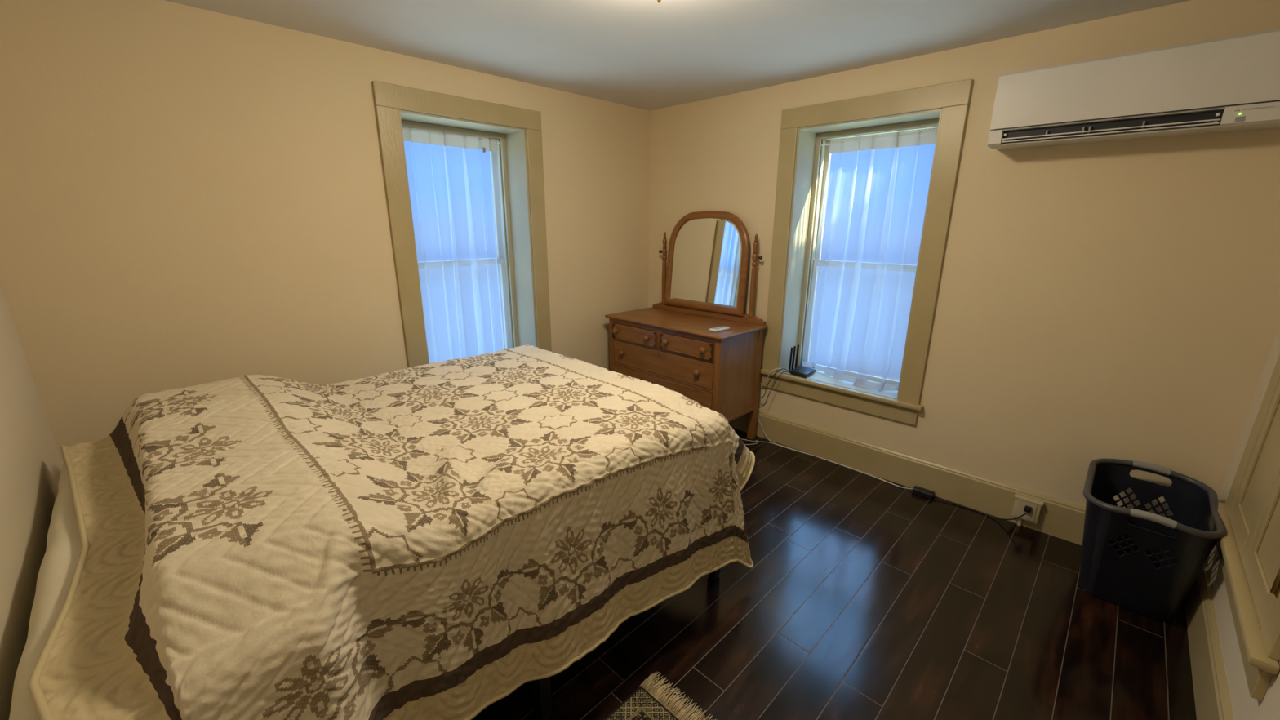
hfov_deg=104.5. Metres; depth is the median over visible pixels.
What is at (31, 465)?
wall
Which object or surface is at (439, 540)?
bed
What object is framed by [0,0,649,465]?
wall
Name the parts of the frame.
leg, leg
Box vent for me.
[1003,107,1223,141]
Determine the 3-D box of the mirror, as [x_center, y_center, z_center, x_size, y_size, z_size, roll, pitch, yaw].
[0.491,-0.716,3.717,1.060,0.776,0.087,15,21,42]
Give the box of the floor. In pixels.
[471,427,1196,719]
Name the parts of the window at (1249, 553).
casing, casing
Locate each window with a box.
[372,80,551,367]
[760,79,973,425]
[1216,353,1279,701]
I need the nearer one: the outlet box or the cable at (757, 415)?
the outlet box
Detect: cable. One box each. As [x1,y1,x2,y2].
[742,439,895,484]
[756,415,912,489]
[757,371,786,408]
[758,368,788,398]
[760,368,788,383]
[936,497,1026,519]
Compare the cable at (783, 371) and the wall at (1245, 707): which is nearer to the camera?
the wall at (1245, 707)
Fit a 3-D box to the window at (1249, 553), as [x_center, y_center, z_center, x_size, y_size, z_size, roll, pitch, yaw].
[1.937,-0.117,1.382,0.050,1.873,1.040,15,21,42]
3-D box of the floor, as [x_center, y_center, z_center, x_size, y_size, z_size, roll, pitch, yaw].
[0.143,1.054,2.245,4.125,0.120,3.972,15,21,42]
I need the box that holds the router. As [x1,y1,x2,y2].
[788,344,815,377]
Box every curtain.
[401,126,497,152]
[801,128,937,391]
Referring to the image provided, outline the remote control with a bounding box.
[708,325,729,332]
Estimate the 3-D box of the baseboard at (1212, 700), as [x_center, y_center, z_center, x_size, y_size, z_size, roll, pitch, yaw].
[1.280,1.228,1.047,0.022,0.198,3.408,15,21,42]
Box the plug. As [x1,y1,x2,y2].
[1023,505,1031,513]
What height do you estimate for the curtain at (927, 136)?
1.542 m
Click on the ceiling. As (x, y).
(646, 55)
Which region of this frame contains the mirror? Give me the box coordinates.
[652,210,765,325]
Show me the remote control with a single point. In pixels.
(723, 327)
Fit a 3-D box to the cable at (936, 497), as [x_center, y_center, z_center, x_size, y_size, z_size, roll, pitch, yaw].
[1.881,0.802,2.743,0.041,0.109,0.413,-13,20,-39]
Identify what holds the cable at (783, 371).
hanging from the router
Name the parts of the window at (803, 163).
casing, sill, sash, sash, casing, casing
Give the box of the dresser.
[604,210,768,439]
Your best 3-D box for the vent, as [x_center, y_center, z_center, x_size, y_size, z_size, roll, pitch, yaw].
[1.889,-0.956,2.032,0.663,0.049,0.035,15,21,42]
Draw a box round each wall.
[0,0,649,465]
[0,282,62,719]
[648,0,1279,521]
[1205,324,1279,719]
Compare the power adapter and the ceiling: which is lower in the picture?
the power adapter
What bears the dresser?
on the floor
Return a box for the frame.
[532,568,720,719]
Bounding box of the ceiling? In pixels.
[164,0,1191,111]
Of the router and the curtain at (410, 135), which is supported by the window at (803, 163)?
the router
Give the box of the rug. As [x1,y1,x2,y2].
[603,671,715,719]
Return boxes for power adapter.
[911,485,937,498]
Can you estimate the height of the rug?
0.017 m
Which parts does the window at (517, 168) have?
casing, casing, sash, sash, casing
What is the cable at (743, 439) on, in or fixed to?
on the floor
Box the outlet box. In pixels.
[1011,493,1044,525]
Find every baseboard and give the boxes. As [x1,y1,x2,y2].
[728,409,1085,545]
[1184,561,1234,719]
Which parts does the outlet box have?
plate, lid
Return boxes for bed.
[26,344,755,719]
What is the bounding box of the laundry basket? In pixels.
[1079,457,1226,621]
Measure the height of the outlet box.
0.168 m
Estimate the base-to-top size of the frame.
0.450 m
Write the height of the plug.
0.030 m
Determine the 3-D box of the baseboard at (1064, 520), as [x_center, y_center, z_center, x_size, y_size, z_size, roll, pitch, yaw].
[1.275,0.580,3.367,3.405,0.198,0.022,15,21,42]
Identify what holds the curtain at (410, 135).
hanging from the curtain rod
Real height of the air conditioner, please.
0.301 m
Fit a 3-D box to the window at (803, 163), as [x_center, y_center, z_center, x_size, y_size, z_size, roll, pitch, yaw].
[1.375,-0.627,3.146,1.085,1.843,0.370,15,21,42]
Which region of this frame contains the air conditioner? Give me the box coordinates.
[987,28,1279,150]
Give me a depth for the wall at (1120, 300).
2.36 m

